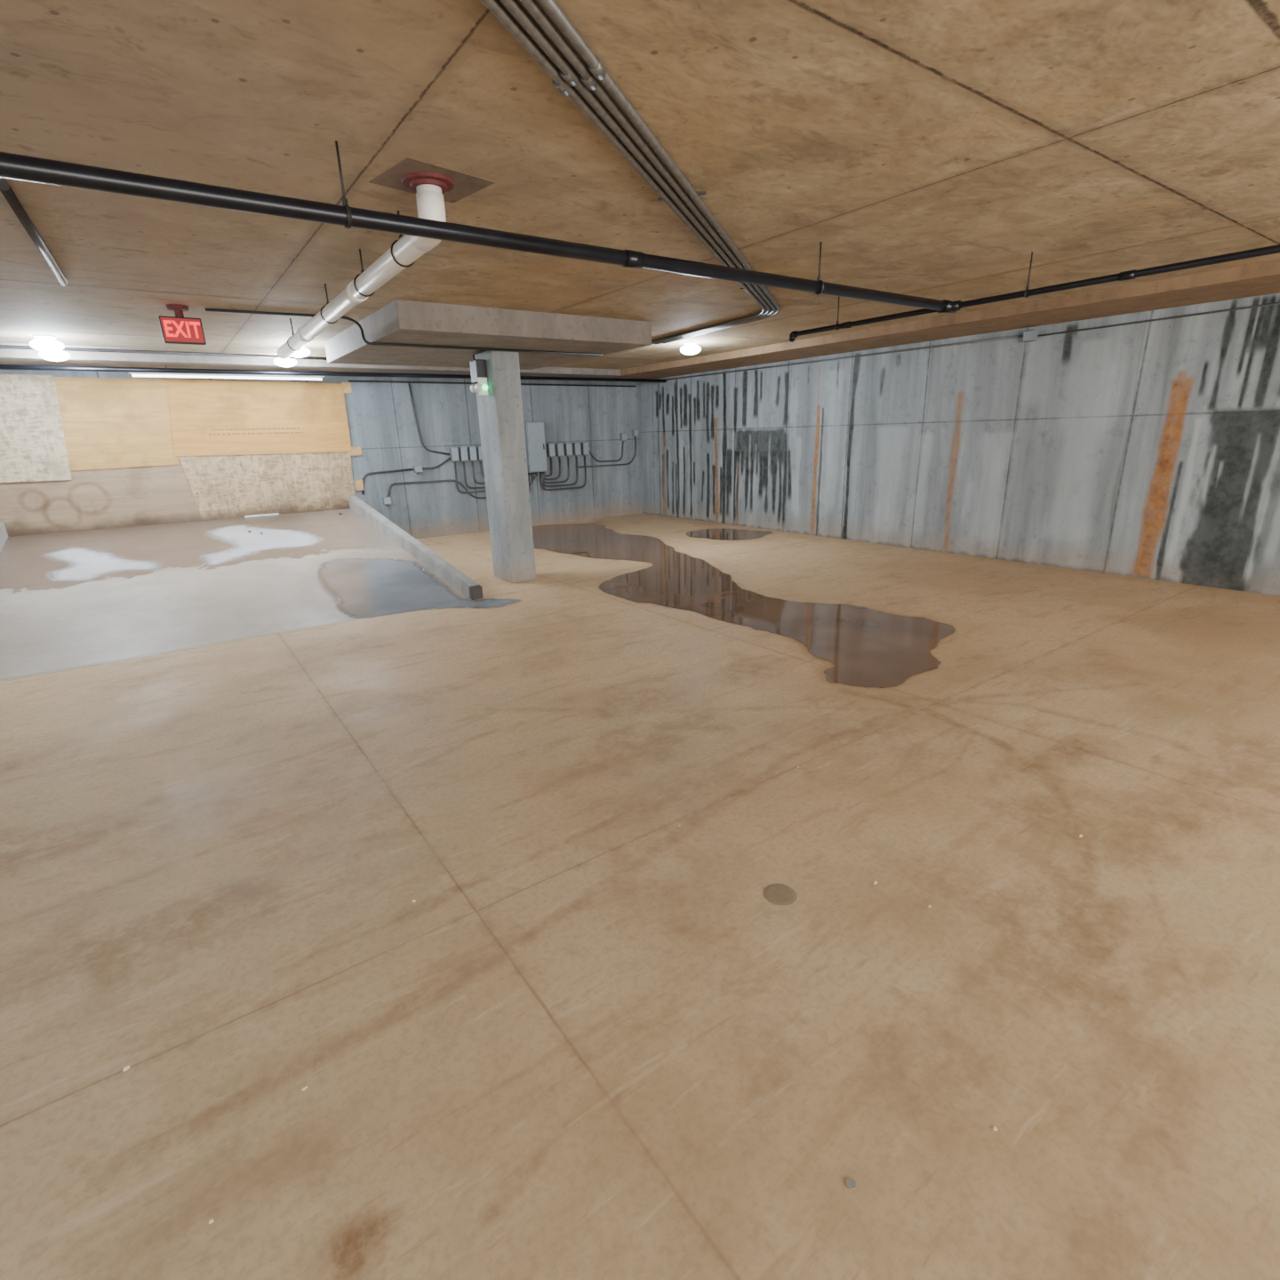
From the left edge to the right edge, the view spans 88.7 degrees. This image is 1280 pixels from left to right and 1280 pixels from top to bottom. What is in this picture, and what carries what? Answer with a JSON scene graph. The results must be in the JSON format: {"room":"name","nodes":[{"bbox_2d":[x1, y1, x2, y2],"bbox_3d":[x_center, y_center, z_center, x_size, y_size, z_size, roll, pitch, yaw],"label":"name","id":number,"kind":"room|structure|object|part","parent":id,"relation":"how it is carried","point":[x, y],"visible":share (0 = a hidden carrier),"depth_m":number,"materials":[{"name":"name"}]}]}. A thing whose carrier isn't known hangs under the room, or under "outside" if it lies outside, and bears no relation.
{"room":"underground parking garage","nodes":[
{"label":"underground parking garage","id":0,"kind":"room"},
{"bbox_2d":[0,369,642,538],"bbox_3d":[-5.176,-2.719,9.963,12.700,2.700,0.200,-14,21,-34],"label":"wall","id":1,"kind":"structure","parent":0,"point":[381,422],"depth_m":11.29,"materials":[{"name":"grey concrete"}]},
{"bbox_2d":[0,374,71,482],"bbox_3d":[-7.655,-2.560,7.950,1.100,1.250,0.012,-14,21,-34],"label":"sheet","id":2,"kind":"object","parent":1,"relation":"attached to","point":[33,448],"visible":1,"depth_m":8.05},
{"bbox_2d":[0,456,202,536],"bbox_3d":[-7.135,-1.927,8.565,2.370,0.937,0.012,-14,21,-34],"label":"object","id":3,"kind":"structure","parent":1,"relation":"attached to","point":[139,496],"depth_m":8.60,"materials":[{"name":"beige wood"}]},
{"bbox_2d":[54,376,179,471],"bbox_3d":[-6.794,-2.820,8.542,1.350,1.120,0.012,-14,21,-34],"label":"plywood sheet","id":4,"kind":"object","parent":1,"relation":"attached to","point":[108,422],"visible":1,"depth_m":8.52,"materials":[{"name":"beige wood"}]},
{"bbox_2d":[167,378,351,456],"bbox_3d":[-5.434,-3.196,9.436,2.310,1.020,0.015,-14,21,-34],"label":"plywood sheet","id":5,"kind":"object","parent":1,"relation":"attached to","point":[209,418],"visible":1,"depth_m":9.38,"materials":[{"name":"beige wood"}]},
{"bbox_2d":[178,452,354,520],"bbox_3d":[-5.418,-2.334,9.723,2.230,0.917,0.012,-14,21,-34],"label":"sheet","id":6,"kind":"object","parent":1,"relation":"attached to","point":[222,486],"visible":0.92,"depth_m":9.67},
{"bbox_2d":[0,348,621,377],"bbox_3d":[-5.314,-3.725,8.825,11.620,0.110,0.950,-14,21,-34],"label":"trim","id":7,"kind":"structure","parent":1,"relation":"attached to","point":[7,356],"depth_m":8.46,"materials":[{"name":"white metal"}]},
{"bbox_2d":[340,382,351,393],"bbox_3d":[-4.487,-3.851,9.994,0.140,0.160,0.045,-14,21,-34],"label":"wood block","id":8,"kind":"object","parent":1,"relation":"attached to","point":[347,386],"visible":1,"depth_m":9.98,"materials":[{"name":"brown wood"}]},
{"bbox_2d":[348,447,361,455],"bbox_3d":[-4.476,-2.961,10.262,0.200,0.130,0.045,-14,21,-34],"label":"wood block","id":9,"kind":"object","parent":1,"relation":"attached to","point":[356,451],"visible":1,"depth_m":10.25,"materials":[{"name":"brown wood"}]},
{"bbox_2d":[354,480,364,490],"bbox_3d":[-4.469,-2.463,10.413,0.120,0.160,0.045,-14,21,-34],"label":"wood block","id":10,"kind":"object","parent":1,"relation":"attached to","point":[358,484],"visible":1,"depth_m":10.39,"materials":[{"name":"brown wood"}]},
{"bbox_2d":[382,496,391,506],"bbox_3d":[-4.136,-2.265,10.701,0.120,0.150,0.077,-14,21,-34],"label":"junction box","id":11,"kind":"object","parent":1,"relation":"attached to","point":[387,500],"visible":1,"depth_m":10.67,"materials":[{"name":"grey metal"}]},
{"bbox_2d":[361,468,413,495],"bbox_3d":[-4.106,-2.584,10.657,0.856,0.367,0.032,-14,21,-34],"label":"conduit","id":12,"kind":"object","parent":1,"relation":"attached to","point":[406,469],"visible":1,"depth_m":10.54,"materials":[{"name":"grey metal"}]},
{"bbox_2d":[413,465,423,474],"bbox_3d":[-3.688,-2.827,10.875,0.130,0.140,0.077,-14,21,-34],"label":"junction box","id":13,"kind":"object","parent":1,"relation":"attached to","point":[417,469],"visible":1,"depth_m":10.84,"materials":[{"name":"grey metal"}]},
{"bbox_2d":[408,383,449,455],"bbox_3d":[-3.477,-3.638,10.823,0.558,1.146,0.032,-14,21,-34],"label":"conduit","id":14,"kind":"object","parent":1,"relation":"attached to","point":[409,384],"visible":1,"depth_m":10.73,"materials":[{"name":"black metal"}]},
{"bbox_2d":[422,457,450,469],"bbox_3d":[-3.432,-2.982,11.048,0.508,0.178,0.032,-14,21,-34],"label":"conduit","id":15,"kind":"object","parent":1,"relation":"attached to","point":[448,459],"visible":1,"depth_m":11.06,"materials":[{"name":"grey metal"}]},
{"bbox_2d":[448,447,459,463],"bbox_3d":[-3.157,-3.151,11.155,0.142,0.260,0.117,-14,21,-34],"label":"box","id":16,"kind":"object","parent":1,"relation":"attached to","point":[454,452],"visible":1,"depth_m":11.10,"materials":[{"name":"grey metal"}]},
{"bbox_2d":[454,463,531,493],"bbox_3d":[-2.592,-2.921,11.661,1.430,0.525,0.032,-14,21,-34],"label":"conduit","id":17,"kind":"object","parent":16,"relation":"attached to","point":[455,468],"visible":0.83,"depth_m":11.37,"materials":[{"name":"grey metal"}]},
{"bbox_2d":[387,472,530,498],"bbox_3d":[-3.086,-2.627,11.414,2.580,0.430,0.032,-14,21,-34],"label":"conduit","id":18,"kind":"object","parent":1,"relation":"attached to","point":[450,480],"visible":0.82,"depth_m":11.09,"materials":[{"name":"grey metal"}]},
{"bbox_2d":[457,447,468,463],"bbox_3d":[-3.027,-3.183,11.243,0.142,0.260,0.117,-14,21,-34],"label":"box","id":19,"kind":"object","parent":1,"relation":"attached to","point":[463,456],"visible":1,"depth_m":11.19,"materials":[{"name":"grey metal"}]},
{"bbox_2d":[463,462,533,488],"bbox_3d":[-2.508,-2.976,11.708,1.320,0.455,0.032,-14,21,-34],"label":"conduit","id":20,"kind":"object","parent":19,"relation":"attached to","point":[464,467],"visible":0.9,"depth_m":11.42,"materials":[{"name":"grey metal"}]},
{"bbox_2d":[466,446,477,462],"bbox_3d":[-2.898,-3.215,11.331,0.142,0.260,0.117,-14,21,-34],"label":"box","id":21,"kind":"object","parent":1,"relation":"attached to","point":[472,450],"visible":0.96,"depth_m":11.28,"materials":[{"name":"grey metal"}]},
{"bbox_2d":[472,462,535,484],"bbox_3d":[-2.424,-3.030,11.756,1.210,0.385,0.032,-14,21,-34],"label":"conduit","id":22,"kind":"object","parent":21,"relation":"attached to","point":[473,468],"visible":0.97,"depth_m":11.48,"materials":[{"name":"grey metal"}]},
{"bbox_2d":[475,446,482,462],"bbox_3d":[-2.768,-3.247,11.419,0.142,0.260,0.117,-14,21,-34],"label":"box","id":23,"kind":"object","parent":1,"relation":"attached to","point":[479,455],"visible":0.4,"depth_m":11.36,"materials":[{"name":"grey metal"}]},
{"bbox_2d":[480,461,537,478],"bbox_3d":[-2.340,-3.084,11.803,1.100,0.315,0.032,-14,21,-34],"label":"conduit","id":24,"kind":"object","parent":23,"relation":"attached to","point":[482,469],"visible":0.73,"depth_m":11.51,"materials":[{"name":"black metal"}]},
{"bbox_2d":[348,380,636,386],"bbox_3d":[-2.268,-4.495,11.488,5.400,0.027,0.028,-14,21,-34],"label":"conduit","id":25,"kind":"object","parent":1,"relation":"attached to","point":[390,381],"visible":0.69,"depth_m":10.95,"materials":[{"name":"metal"}]},
{"bbox_2d":[523,421,547,472],"bbox_3d":[-1.903,-3.528,11.962,0.370,0.890,0.160,-14,21,-34],"label":"electrical panel","id":26,"kind":"object","parent":1,"relation":"attached to","point":[534,431],"visible":0.91,"depth_m":11.90,"materials":[{"name":"grey metal"}]},
{"bbox_2d":[545,443,555,457],"bbox_3d":[-1.651,-3.521,12.181,0.142,0.260,0.117,-14,21,-34],"label":"box","id":27,"kind":"object","parent":1,"relation":"attached to","point":[550,447],"visible":1,"depth_m":12.13,"materials":[{"name":"grey metal"}]},
{"bbox_2d":[544,457,552,476],"bbox_3d":[-1.720,-3.227,12.229,0.190,0.335,0.032,-14,21,-34],"label":"conduit","id":28,"kind":"object","parent":27,"relation":"attached to","point":[550,475],"visible":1,"depth_m":12.25,"materials":[{"name":"black metal"}]},
{"bbox_2d":[554,443,564,457],"bbox_3d":[-1.501,-3.558,12.284,0.142,0.260,0.117,-14,21,-34],"label":"box","id":29,"kind":"object","parent":1,"relation":"attached to","point":[559,447],"visible":1,"depth_m":12.23,"materials":[{"name":"grey metal"}]},
{"bbox_2d":[543,457,561,479],"bbox_3d":[-1.653,-3.212,12.284,0.395,0.400,0.032,-14,21,-34],"label":"conduit","id":30,"kind":"object","parent":29,"relation":"attached to","point":[558,476],"visible":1,"depth_m":12.34,"materials":[{"name":"black metal"}]},
{"bbox_2d":[563,442,572,456],"bbox_3d":[-1.351,-3.595,12.386,0.142,0.260,0.117,-14,21,-34],"label":"box","id":31,"kind":"object","parent":1,"relation":"attached to","point":[568,446],"visible":1,"depth_m":12.33,"materials":[{"name":"grey metal"}]},
{"bbox_2d":[542,456,569,483],"bbox_3d":[-1.585,-3.198,12.339,0.600,0.465,0.032,-14,21,-34],"label":"conduit","id":32,"kind":"object","parent":31,"relation":"attached to","point":[567,479],"visible":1,"depth_m":12.44,"materials":[{"name":"black metal"}]},
{"bbox_2d":[572,442,581,456],"bbox_3d":[-1.202,-3.631,12.488,0.142,0.260,0.117,-14,21,-34],"label":"box","id":33,"kind":"object","parent":1,"relation":"attached to","point":[576,446],"visible":0.99,"depth_m":12.43,"materials":[{"name":"grey metal"}]},
{"bbox_2d":[541,456,578,487],"bbox_3d":[-1.517,-3.183,12.394,0.805,0.530,0.032,-14,21,-34],"label":"conduit","id":34,"kind":"object","parent":33,"relation":"attached to","point":[575,483],"visible":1,"depth_m":12.53,"materials":[{"name":"grey metal"}]},
{"bbox_2d":[580,442,589,456],"bbox_3d":[-1.052,-3.668,12.590,0.142,0.260,0.117,-14,21,-34],"label":"box","id":35,"kind":"object","parent":1,"relation":"attached to","point":[585,446],"visible":1,"depth_m":12.54,"materials":[{"name":"grey metal"}]},
{"bbox_2d":[539,456,586,490],"bbox_3d":[-1.449,-3.168,12.450,1.010,0.595,0.032,-14,21,-34],"label":"conduit","id":36,"kind":"object","parent":35,"relation":"attached to","point":[542,486],"visible":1,"depth_m":12.57,"materials":[{"name":"grey metal"}]},
{"bbox_2d":[589,441,623,462],"bbox_3d":[-0.674,-3.716,12.912,0.867,0.397,0.032,-14,21,-34],"label":"conduit","id":37,"kind":"object","parent":1,"relation":"attached to","point":[591,454],"visible":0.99,"depth_m":13.00,"materials":[{"name":"black metal"}]},
{"bbox_2d":[577,437,636,468],"bbox_3d":[-0.641,-3.724,12.935,1.405,0.555,0.032,-14,21,-34],"label":"conduit","id":38,"kind":"object","parent":1,"relation":"attached to","point":[635,437],"visible":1,"depth_m":13.14,"materials":[{"name":"grey metal"}]},
{"bbox_2d":[619,432,627,442],"bbox_3d":[-0.328,-4.034,13.048,0.130,0.170,0.087,-14,21,-34],"label":"junction box","id":39,"kind":"object","parent":1,"relation":"attached to","point":[623,437],"visible":1,"depth_m":13.01,"materials":[{"name":"grey metal"}]},
{"bbox_2d":[632,429,638,437],"bbox_3d":[-0.095,-4.158,13.187,0.100,0.150,0.087,-14,21,-34],"label":"junction box","id":40,"kind":"object","parent":1,"relation":"attached to","point":[635,433],"visible":1,"depth_m":13.15,"materials":[{"name":"grey metal"}]},
{"bbox_2d":[609,259,1279,378],"bbox_3d":[4.325,-3.244,6.362,1.080,0.110,16.300,-14,21,-34],"label":"beam","id":41,"kind":"structure","parent":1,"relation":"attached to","point":[1262,278],"depth_m":6.64,"materials":[{"name":"brown wood"}]},
{"bbox_2d":[0,512,1279,1279],"bbox_3d":[-0.301,0.442,3.952,12.700,0.001,16.300,-14,21,-34],"label":"floor","id":42,"kind":"structure","parent":0,"point":[591,1043],"depth_m":2.18,"materials":[{"name":"concrete"}]},
{"bbox_2d":[0,521,7,551],"bbox_3d":[-6.528,-0.526,6.306,0.160,0.795,4.900,-14,21,-34],"label":"concrete curb","id":43,"kind":"object","parent":42,"relation":"on","point":[4,536],"visible":0.23,"depth_m":7.95,"materials":[{"name":"grey concrete"}]},
{"bbox_2d":[0,508,470,680],"bbox_3d":[-4.840,-0.859,7.513,4.040,0.606,4.850,-14,21,-34],"label":"concrete ramp","id":44,"kind":"object","parent":42,"relation":"on","point":[48,624],"visible":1,"depth_m":6.67,"materials":[{"name":"grey concrete"}]},
{"bbox_2d":[47,547,158,580],"bbox_3d":[-6.173,-0.908,7.477,1.037,0.195,1.568,-18,23,-41],"label":"puddle","id":45,"kind":"object","parent":44,"relation":"on","point":[87,564],"visible":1,"depth_m":7.36,"materials":[{"name":"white liquid"}]},
{"bbox_2d":[204,525,319,564],"bbox_3d":[-4.953,-1.309,8.539,1.464,0.252,2.015,-14,21,-34],"label":"puddle","id":46,"kind":"object","parent":44,"relation":"on","point":[246,542],"visible":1,"depth_m":8.54,"materials":[{"name":"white liquid"}]},
{"bbox_2d":[319,558,520,617],"bbox_3d":[-2.558,-0.641,7.166,1.647,0.260,2.622,-14,21,-34],"label":"puddle","id":47,"kind":"object","parent":44,"relation":"on","point":[364,588],"visible":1,"depth_m":7.00,"materials":[{"name":"liquid"}]},
{"bbox_2d":[347,496,483,599],"bbox_3d":[-3.140,-1.358,8.617,0.130,0.795,4.900,-14,21,-34],"label":"concrete curb","id":48,"kind":"object","parent":42,"relation":"on","point":[454,577],"visible":0.66,"depth_m":8.00,"materials":[{"name":"grey concrete"}]},
{"bbox_2d":[474,350,535,583],"bbox_3d":[-1.533,-1.924,7.451,0.310,2.480,0.520,-14,21,-34],"label":"concrete column","id":49,"kind":"structure","parent":42,"relation":"on","point":[500,415],"depth_m":7.28,"materials":[{"name":"grey concrete"}]},
{"bbox_2d":[469,359,488,395],"bbox_3d":[-1.727,-2.804,7.002,0.150,0.360,0.250,-14,21,-34],"label":"emergency light","id":50,"kind":"object","parent":49,"relation":"attached to","point":[478,372],"visible":1,"depth_m":6.96,"materials":[{"name":"white plastic"}]},
{"bbox_2d":[686,528,772,540],"bbox_3d":[1.438,-1.735,10.681,1.307,0.001,1.384,-14,21,-34],"label":"puddle","id":51,"kind":"object","parent":42,"relation":"on","point":[724,534],"visible":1,"depth_m":10.63,"materials":[{"name":"liquid"}]},
{"bbox_2d":[532,523,955,687],"bbox_3d":[0.149,-0.994,8.455,3.292,0.001,8.943,-14,21,-34],"label":"puddle","id":52,"kind":"object","parent":42,"relation":"on","point":[867,647],"visible":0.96,"depth_m":6.03,"materials":[{"name":"liquid"}]},
{"bbox_2d":[763,883,796,905],"bbox_3d":[0.506,0.918,2.359,0.116,0.003,0.116,-14,21,-34],"label":"cover","id":53,"kind":"object","parent":42,"relation":"on","point":[779,894],"visible":1,"depth_m":2.35,"materials":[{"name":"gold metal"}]},
{"bbox_2d":[846,1177,855,1189],"bbox_3d":[0.468,1.205,1.450,0.022,0.003,0.022,-14,21,-34],"label":"disc","id":54,"kind":"object","parent":42,"relation":"on","point":[851,1183],"visible":1,"depth_m":1.45,"materials":[{"name":"metal"}]},
{"bbox_2d":[0,0,1279,369],"bbox_3d":[-0.383,-2.227,3.111,12.700,0.200,16.700,-14,21,-34],"label":"ceiling","id":55,"kind":"structure","parent":0,"point":[929,148],"depth_m":2.65,"materials":[{"name":"wood"}]},
{"bbox_2d":[0,178,67,286],"bbox_3d":[-3.267,-2.154,3.563,0.044,0.042,2.050,-13,21,-32],"label":"conduit","id":56,"kind":"object","parent":55,"relation":"attached to","point":[5,188],"visible":1,"depth_m":3.24,"materials":[{"name":"metal"}]},
{"bbox_2d":[29,334,63,351],"bbox_3d":[-5.908,-2.950,6.515,0.260,0.145,0.260,-14,21,-34],"label":"ceiling lamp","id":57,"kind":"object","parent":55,"relation":"attached to","point":[46,343],"visible":1,"depth_m":6.45,"materials":[{"name":"white glass"}]},
{"bbox_2d":[38,350,70,360],"bbox_3d":[-6.452,-3.151,7.204,0.260,0.145,0.260,-14,21,-34],"label":"ceiling lamp","id":58,"kind":"object","parent":55,"relation":"attached to","point":[57,356],"visible":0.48,"depth_m":7.14,"materials":[{"name":"white glass"}]},
{"bbox_2d":[0,344,327,359],"bbox_3d":[-6.481,-3.100,6.940,7.400,0.036,0.036,-14,21,-34],"label":"pipe","id":59,"kind":"object","parent":55,"relation":"attached to","point":[12,347],"visible":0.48,"depth_m":7.58,"materials":[{"name":"black metal"}]},
{"bbox_2d":[158,304,206,344],"bbox_3d":[-3.753,-2.577,5.355,0.290,0.285,0.160,-14,21,-34],"label":"exit sign","id":60,"kind":"object","parent":55,"relation":"hanging from","point":[178,329],"visible":1,"depth_m":5.33,"materials":[{"name":"red plastic"}]},
{"bbox_2d":[128,365,324,380],"bbox_3d":[-5.423,-3.554,8.710,2.250,0.141,0.080,-14,21,-34],"label":"strip light","id":61,"kind":"object","parent":55,"relation":"hanging from","point":[145,374],"visible":0.47,"depth_m":8.67,"materials":[{"name":"white plastic"}]},
{"bbox_2d":[273,353,296,367],"bbox_3d":[-4.547,-3.581,8.385,0.260,0.145,0.260,-14,21,-34],"label":"ceiling lamp","id":62,"kind":"object","parent":55,"relation":"attached to","point":[288,362],"visible":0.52,"depth_m":8.31,"materials":[{"name":"white glass"}]},
{"bbox_3d":[-4.546,-3.565,8.391,0.260,0.110,0.260,-14,21,-34],"label":"lamp globe","id":63,"kind":"part","parent":62,"relation":"part of","materials":[{"name":"white glass"}]},
{"bbox_2d":[287,318,302,351],"bbox_3d":[-3.195,-2.813,6.028,0.126,0.273,0.022,-14,21,-34],"label":"hanger","id":64,"kind":"object","parent":55,"relation":"hanging from","point":[290,318],"visible":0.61,"depth_m":6.02,"materials":[{"name":"metal"}]},
{"bbox_2d":[289,344,310,357],"bbox_3d":[-3.934,-3.323,7.508,0.260,0.145,0.260,-14,21,-34],"label":"ceiling lamp","id":65,"kind":"object","parent":55,"relation":"attached to","point":[302,352],"visible":0.3,"depth_m":7.46,"materials":[{"name":"white glass"}]},
{"bbox_2d":[320,283,338,323],"bbox_3d":[-2.274,-2.450,4.771,0.126,0.263,0.022,-14,21,-34],"label":"hanger","id":66,"kind":"object","parent":55,"relation":"hanging from","point":[327,302],"visible":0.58,"depth_m":4.76,"materials":[{"name":"metal"}]},
{"bbox_3d":[-2.276,-2.508,4.753,0.009,0.141,0.009,9,20,30],"label":"rod","id":67,"kind":"part","parent":66,"relation":"part of","materials":[{"name":"metal"}]},
{"bbox_2d":[335,141,351,228],"bbox_3d":[-1.157,-1.768,2.546,0.019,0.292,0.084,-14,21,-34],"label":"hanger","id":68,"kind":"object","parent":55,"relation":"hanging from","point":[344,200],"visible":0.73,"depth_m":2.54,"materials":[{"name":"metal"}]},
{"bbox_3d":[-1.159,-1.806,2.534,0.009,0.212,0.009,9,20,30],"label":"rod","id":69,"kind":"part","parent":68,"relation":"part of","materials":[{"name":"metal"}]},
{"bbox_2d":[353,248,375,296],"bbox_3d":[-1.670,-2.212,3.946,0.126,0.256,0.022,-14,21,-34],"label":"hanger","id":70,"kind":"object","parent":55,"relation":"hanging from","point":[362,270],"visible":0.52,"depth_m":3.93,"materials":[{"name":"metal"}]},
{"bbox_3d":[-1.671,-2.270,3.928,0.009,0.134,0.009,-6,18,-12],"label":"rod","id":71,"kind":"part","parent":70,"relation":"part of","materials":[{"name":"metal"}]},
{"bbox_2d":[276,171,455,359],"bbox_3d":[-2.273,-2.430,4.723,0.230,0.267,4.786,-14,21,-34],"label":"drain pipe","id":72,"kind":"object","parent":55,"relation":"hanging from","point":[429,188],"visible":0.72,"depth_m":3.40,"materials":[{"name":"white plastic"}]},
{"bbox_2d":[390,210,414,267],"bbox_3d":[-1.209,-2.031,3.317,0.126,0.251,0.022,-14,21,-34],"label":"hanger","id":73,"kind":"object","parent":55,"relation":"hanging from","point":[400,235],"visible":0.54,"depth_m":3.31,"materials":[{"name":"metal"}]},
{"bbox_2d":[368,157,495,203],"bbox_3d":[-0.926,-2.047,2.922,0.360,0.007,0.420,15,24,42],"label":"trim","id":74,"kind":"structure","parent":55,"relation":"attached to","point":[466,185],"depth_m":2.88,"materials":[{"name":"brown wood"}]},
{"bbox_2d":[324,299,651,369],"bbox_3d":[-1.741,-3.243,7.146,2.600,0.230,2.770,-14,21,-34],"label":"beam","id":75,"kind":"structure","parent":55,"relation":"attached to","point":[400,321],"depth_m":6.28,"materials":[{"name":"grey concrete"}]},
{"bbox_2d":[204,307,603,356],"bbox_3d":[-1.981,-2.972,6.375,3.786,0.245,0.144,-13,20,-31],"label":"conduit","id":76,"kind":"object","parent":75,"relation":"attached to","point":[206,309],"visible":0.99,"depth_m":6.13,"materials":[{"name":"metal"}]},
{"bbox_2d":[472,350,485,359],"bbox_3d":[-1.675,-2.979,6.835,0.040,0.081,0.369,-14,21,-34],"label":"conduit","id":77,"kind":"object","parent":75,"relation":"attached to","point":[479,351],"visible":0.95,"depth_m":6.85,"materials":[{"name":"metal"}]},
{"bbox_2d":[480,0,766,343],"bbox_3d":[-0.102,-2.089,3.061,1.582,0.040,11.055,1,18,9],"label":"conduit","id":78,"kind":"object","parent":55,"relation":"attached to","point":[494,6],"visible":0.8,"depth_m":2.34,"materials":[{"name":"grey metal"}]},
{"bbox_2d":[500,0,770,344],"bbox_3d":[-0.055,-2.068,2.989,1.478,0.040,10.954,1,18,9],"label":"conduit","id":79,"kind":"object","parent":55,"relation":"attached to","point":[567,72],"visible":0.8,"depth_m":2.29,"materials":[{"name":"grey metal"}]},
{"bbox_2d":[519,0,775,344],"bbox_3d":[-0.009,-2.059,2.956,1.430,0.040,10.924,1,18,10],"label":"conduit","id":80,"kind":"object","parent":55,"relation":"attached to","point":[532,6],"visible":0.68,"depth_m":2.29,"materials":[{"name":"grey metal"}]},
{"bbox_2d":[537,0,781,343],"bbox_3d":[0.037,-2.050,2.924,1.381,0.040,10.894,1,18,10],"label":"conduit","id":81,"kind":"object","parent":55,"relation":"attached to","point":[596,67],"visible":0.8,"depth_m":2.28,"materials":[{"name":"grey metal"}]},
{"bbox_2d":[657,191,706,201],"bbox_3d":[0.203,-2.157,3.180,0.240,0.010,0.024,4,18,18],"label":"strap","id":82,"kind":"object","parent":55,"relation":"attached to","point":[701,193],"visible":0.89,"depth_m":3.15,"materials":[{"name":"grey metal"}]},
{"bbox_2d":[680,341,700,354],"bbox_3d":[0.649,-3.751,8.420,0.260,0.145,0.260,-14,21,-34],"label":"ceiling lamp","id":83,"kind":"object","parent":55,"relation":"attached to","point":[691,348],"visible":1,"depth_m":8.34,"materials":[{"name":"white glass"}]},
{"bbox_2d":[815,241,823,294],"bbox_3d":[1.126,-2.328,4.103,0.019,0.292,0.084,-14,21,-34],"label":"hanger","id":84,"kind":"object","parent":55,"relation":"hanging from","point":[819,276],"visible":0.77,"depth_m":4.10,"materials":[{"name":"metal"}]},
{"bbox_3d":[1.125,-2.366,4.091,0.009,0.212,0.009,9,20,30],"label":"rod","id":85,"kind":"part","parent":84,"relation":"part of","materials":[{"name":"metal"}]},
{"bbox_2d":[834,296,839,330],"bbox_3d":[1.739,-2.871,5.744,0.058,0.279,0.022,-14,21,-34],"label":"hanger","id":86,"kind":"object","parent":55,"relation":"hanging from","point":[837,321],"visible":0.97,"depth_m":5.75,"materials":[{"name":"metal"}]},
{"bbox_3d":[1.738,-2.897,5.736,0.009,0.225,0.009,-6,18,-12],"label":"rod","id":87,"kind":"part","parent":86,"relation":"part of","materials":[{"name":"metal"}]},
{"bbox_2d":[1024,252,1032,297],"bbox_3d":[2.677,-2.507,4.499,0.058,0.279,0.022,-14,21,-34],"label":"hanger","id":88,"kind":"object","parent":55,"relation":"hanging from","point":[1028,285],"visible":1,"depth_m":4.51,"materials":[{"name":"metal"}]},
{"bbox_3d":[2.676,-2.533,4.491,0.009,0.225,0.009,-6,18,-12],"label":"rod","id":89,"kind":"part","parent":88,"relation":"part of","materials":[{"name":"metal"}]},
{"bbox_2d":[788,244,1279,342],"bbox_3d":[4.161,-1.813,2.573,0.058,0.088,9.348,-14,21,-34],"label":"pipe","id":90,"kind":"object","parent":88,"relation":"hanging from","point":[1129,275],"visible":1,"depth_m":4.26,"materials":[{"name":"black metal"}]},
{"bbox_2d":[639,292,1279,595],"bbox_3d":[4.801,-2.107,7.052,0.001,2.700,16.300,-14,21,-34],"label":"wall","id":91,"kind":"structure","parent":0,"point":[1148,450],"depth_m":7.59,"materials":[{"name":"concrete"}]},
{"bbox_2d":[665,335,1023,380],"bbox_3d":[2.250,-4.210,10.012,0.024,0.063,6.950,-14,21,-34],"label":"conduit","id":92,"kind":"object","parent":91,"relation":"attached to","point":[1016,336],"visible":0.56,"depth_m":8.90,"materials":[{"name":"grey metal"}]},
{"bbox_2d":[1022,329,1038,342],"bbox_3d":[4.312,-3.360,7.231,0.095,0.110,0.120,-14,21,-34],"label":"junction box","id":93,"kind":"object","parent":91,"relation":"attached to","point":[1031,335],"visible":1,"depth_m":7.20,"materials":[{"name":"grey metal"}]},
{"bbox_2d":[1038,302,1279,336],"bbox_3d":[5.436,-2.954,5.798,0.018,0.047,3.590,-14,21,-34],"label":"conduit","id":94,"kind":"object","parent":91,"relation":"attached to","point":[1276,303],"visible":1,"depth_m":6.29,"materials":[{"name":"grey metal"}]},
{"bbox_3d":[-5.564,0.437,-0.015,0.200,2.700,16.300,-14,21,-34],"label":"wall","id":95,"kind":"structure","parent":0,"visible":0},
{"bbox_2d":[0,364,666,382],"bbox_3d":[-4.654,-3.619,8.873,12.700,0.095,0.056,-14,21,-34],"label":"pipe","id":96,"kind":"object","parent":95,"relation":"attached to","point":[2,366],"visible":1,"depth_m":8.67,"materials":[{"name":"black metal"}]},
{"bbox_3d":[-2.874,-1.346,1.376,0.019,0.292,0.084,-14,21,-34],"label":"hanger","id":97,"kind":"object","parent":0,"visible":0},
{"bbox_2d":[0,151,961,313],"bbox_3d":[-1.535,-1.575,2.318,9.700,0.083,0.160,-14,21,-34],"label":"pipe","id":98,"kind":"object","parent":97,"relation":"hanging from","point":[15,166],"visible":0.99,"depth_m":2.64,"materials":[{"name":"black metal"}]}
]}

